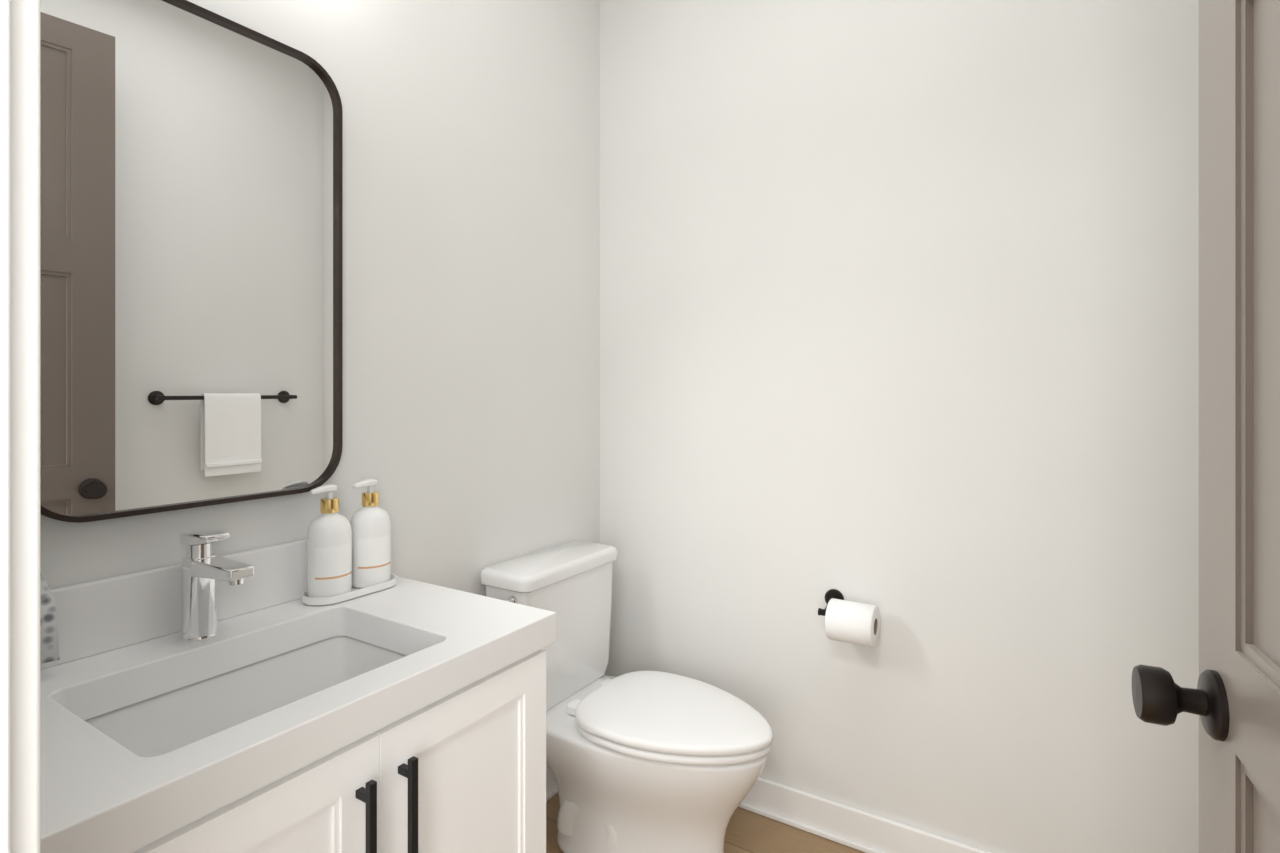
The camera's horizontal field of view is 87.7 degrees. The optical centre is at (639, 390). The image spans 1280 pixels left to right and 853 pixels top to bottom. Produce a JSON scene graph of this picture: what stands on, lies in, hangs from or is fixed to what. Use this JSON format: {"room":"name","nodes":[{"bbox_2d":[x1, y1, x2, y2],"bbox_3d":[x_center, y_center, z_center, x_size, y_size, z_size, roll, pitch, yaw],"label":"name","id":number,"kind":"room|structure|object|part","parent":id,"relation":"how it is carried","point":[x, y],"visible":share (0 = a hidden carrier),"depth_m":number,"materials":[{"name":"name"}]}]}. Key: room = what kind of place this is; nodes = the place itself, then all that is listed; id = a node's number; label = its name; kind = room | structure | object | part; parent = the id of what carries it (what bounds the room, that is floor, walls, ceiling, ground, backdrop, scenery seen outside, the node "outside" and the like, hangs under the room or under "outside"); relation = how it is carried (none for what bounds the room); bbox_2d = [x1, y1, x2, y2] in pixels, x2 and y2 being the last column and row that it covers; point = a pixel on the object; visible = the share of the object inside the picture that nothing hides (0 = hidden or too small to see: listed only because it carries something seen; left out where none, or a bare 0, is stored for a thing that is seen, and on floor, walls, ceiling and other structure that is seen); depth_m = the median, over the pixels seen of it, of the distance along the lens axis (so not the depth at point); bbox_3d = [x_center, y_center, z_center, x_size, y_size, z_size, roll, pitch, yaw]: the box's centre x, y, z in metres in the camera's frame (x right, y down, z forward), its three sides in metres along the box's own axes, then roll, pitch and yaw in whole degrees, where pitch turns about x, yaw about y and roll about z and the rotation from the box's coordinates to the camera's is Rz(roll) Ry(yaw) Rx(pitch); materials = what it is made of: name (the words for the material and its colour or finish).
{"room":"bathroom","nodes":[
{"label":"bathroom","id":0,"kind":"room"},
{"bbox_2d":[40,0,599,595],"bbox_3d":[-0.640,-0.135,1.574,0.120,2.750,1.940,0,0,32],"label":"wall","id":1,"kind":"structure","parent":0,"point":[471,128],"depth_m":1.72,"materials":[{"name":"paint"}]},
{"bbox_2d":[40,569,59,663],"bbox_3d":[-0.945,0.210,0.905,0.078,0.370,0.226,0,0,32],"label":"towel","id":2,"kind":"object","parent":1,"relation":"attached to","point":[49,645],"visible":0.15,"depth_m":0.97,"materials":[{"name":"white fabric"}]},
{"bbox_2d":[40,539,306,669],"bbox_3d":[-0.787,0.363,1.207,0.019,0.115,0.775,0,0,32],"label":"backsplash","id":3,"kind":"structure","parent":1,"relation":"attached to","point":[95,617],"depth_m":1.13,"materials":[{"name":"white stone"}]},
{"bbox_2d":[40,0,342,522],"bbox_3d":[-0.785,-0.238,1.202,0.028,0.888,0.527,0,0,32],"label":"mirror","id":4,"kind":"object","parent":1,"relation":"attached to","point":[191,156],"visible":0.8,"depth_m":1.17,"materials":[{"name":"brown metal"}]},
{"bbox_2d":[546,763,557,801],"bbox_3d":[-0.583,1.179,1.530,0.024,0.099,1.686,0,0,32],"label":"baseboard","id":5,"kind":"structure","parent":1,"relation":"attached to","point":[551,785],"depth_m":2.02,"materials":[{"name":"white wood"}]},
{"bbox_2d":[546,792,864,852],"bbox_3d":[-0.008,1.264,0.289,2.720,0.072,3.600,0,0,32],"label":"floor","id":6,"kind":"structure","parent":0,"point":[747,831],"depth_m":1.83,"materials":[{"name":"brown wood"}]},
{"bbox_2d":[40,530,555,852],"bbox_3d":[-0.570,0.735,1.070,0.532,0.987,0.775,0,0,32],"label":"vanity","id":7,"kind":"object","parent":6,"relation":"on","point":[198,704],"visible":0.97,"depth_m":1.05,"materials":[{"name":"white"}]},
{"bbox_2d":[180,530,253,639],"bbox_3d":[-0.712,0.331,1.122,0.167,0.180,0.054,0,0,32],"label":"faucet","id":8,"kind":"object","parent":7,"relation":"on","point":[201,568],"depth_m":1.13,"materials":[{"name":"silver metal"}]},
{"bbox_2d":[85,636,406,756],"bbox_3d":[-0.575,0.551,1.033,0.380,0.147,0.515,0,0,32],"label":"sink","id":9,"kind":"object","parent":7,"relation":"in","point":[165,719],"depth_m":1.14,"materials":[{"name":"grey ceramic"}]},
{"bbox_3d":[-0.479,0.812,0.796,0.020,0.645,0.372,0,0,32],"label":"door","id":10,"kind":"part","parent":7,"relation":"part of","materials":[{"name":"white wood"}]},
{"bbox_2d":[301,573,395,605],"bbox_3d":[-0.602,0.412,1.390,0.092,0.016,0.200,0,0,32],"label":"tray","id":11,"kind":"object","parent":7,"relation":"on","point":[355,592],"visible":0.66,"depth_m":1.34,"materials":[{"name":"white ceramic"}]},
{"bbox_2d":[307,484,351,597],"bbox_3d":[-0.628,0.302,1.350,0.082,0.224,0.082,0,0,32],"label":"bottle","id":12,"kind":"object","parent":11,"relation":"on","point":[329,535],"visible":0.98,"depth_m":1.32,"materials":[{"name":"white plastic"}]},
{"bbox_3d":[-0.628,0.210,1.350,0.012,0.016,0.012,0,0,32],"label":"stem","id":13,"kind":"part","parent":12,"relation":"part of","materials":[{"name":"white plastic"}]},
{"bbox_2d":[350,479,390,588],"bbox_3d":[-0.578,0.302,1.429,0.082,0.224,0.082,0,0,32],"label":"bottle","id":14,"kind":"object","parent":11,"relation":"on","point":[371,524],"visible":0.92,"depth_m":1.40,"materials":[{"name":"white plastic"}]},
{"bbox_3d":[-0.578,0.210,1.429,0.012,0.016,0.012,0,0,32],"label":"stem","id":15,"kind":"part","parent":14,"relation":"part of","materials":[{"name":"white plastic"}]},
{"bbox_3d":[-0.375,0.632,0.912,0.033,0.200,0.011,0,0,32],"label":"handle","id":16,"kind":"part","parent":7,"relation":"part of","materials":[{"name":"black metal"}]},
{"bbox_3d":[-0.338,0.632,0.971,0.033,0.200,0.011,0,0,32],"label":"handle","id":17,"kind":"part","parent":7,"relation":"part of","materials":[{"name":"black metal"}]},
{"bbox_3d":[-0.282,0.812,1.109,0.020,0.645,0.362,0,0,32],"label":"door","id":18,"kind":"part","parent":7,"relation":"part of","materials":[{"name":"white wood"}]},
{"bbox_2d":[480,541,772,852],"bbox_3d":[-0.011,0.851,1.754,0.748,0.754,0.436,0,0,32],"label":"toilet","id":19,"kind":"object","parent":6,"relation":"on","point":[639,761],"visible":0.84,"depth_m":1.67,"materials":[{"name":"white ceramic"}]},
{"bbox_3d":[-0.331,0.546,1.718,0.034,0.034,0.011,0,0,32],"label":"lever","id":20,"kind":"part","parent":19,"relation":"part of","materials":[{"name":"silver metal"}]},
{"bbox_3d":[-0.249,0.495,1.909,0.181,0.042,0.426,0,0,32],"label":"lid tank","id":21,"kind":"part","parent":19,"relation":"part of","materials":[{"name":"white ceramic"}]},
{"bbox_3d":[-0.249,0.686,1.909,0.157,0.338,0.403,0,0,32],"label":"tank","id":22,"kind":"part","parent":19,"relation":"part of","materials":[{"name":"white ceramic"}]},
{"bbox_3d":[-0.004,1.042,1.755,0.711,0.373,0.368,0,0,32],"label":"bowl","id":23,"kind":"part","parent":19,"relation":"part of","materials":[{"name":"white ceramic"}]},
{"bbox_3d":[0.096,0.817,1.692,0.500,0.026,0.378,0,0,32],"label":"lid seat","id":24,"kind":"part","parent":19,"relation":"part of","materials":[{"name":"white plastic"}]},
{"bbox_3d":[0.099,0.843,1.690,0.482,0.020,0.372,0,0,32],"label":"seat","id":25,"kind":"part","parent":19,"relation":"part of","materials":[{"name":"white plastic"}]},
{"bbox_2d":[600,0,1198,852],"bbox_3d":[0.632,-0.135,1.848,1.740,2.750,0.120,0,0,32],"label":"wall","id":26,"kind":"structure","parent":0,"point":[899,299],"depth_m":1.72,"materials":[{"name":"paint"}]},
{"bbox_2d":[818,589,879,647],"bbox_3d":[0.544,0.600,1.755,0.153,0.108,0.130,0,0,32],"label":"toilet paper","id":27,"kind":"object","parent":26,"relation":"attached to","point":[857,623],"visible":1,"depth_m":1.70,"materials":[{"name":"white paper"}]},
{"bbox_2d":[738,777,990,852],"bbox_3d":[0.543,1.179,1.819,1.620,0.099,0.024,0,0,32],"label":"baseboard","id":28,"kind":"structure","parent":26,"relation":"attached to","point":[846,825],"depth_m":1.81,"materials":[{"name":"white wood"}]},
{"bbox_3d":[-0.390,-0.135,0.340,1.620,2.750,0.120,0,0,32],"label":"wall","id":29,"kind":"structure","parent":0,"visible":0},
{"bbox_2d":[0,0,39,852],"bbox_3d":[-0.091,-0.033,0.163,0.923,2.522,0.138,0,0,32],"label":"door frame","id":30,"kind":"structure","parent":29,"relation":"attached to","point":[24,14],"depth_m":0.42,"materials":[{"name":"white wood"}]},
{"bbox_2d":[1132,0,1279,852],"bbox_3d":[0.437,0.004,0.394,0.110,2.428,0.813,0,0,26],"label":"door","id":31,"kind":"structure","parent":29,"relation":"in","point":[1253,738],"depth_m":0.66,"materials":[{"name":"grey wood"}]},
{"bbox_3d":[0.570,0.327,0.709,0.070,0.068,0.068,0,0,26],"label":"inside door knob","id":32,"kind":"part","parent":31,"relation":"part of","materials":[{"name":"black metal"}]}
]}

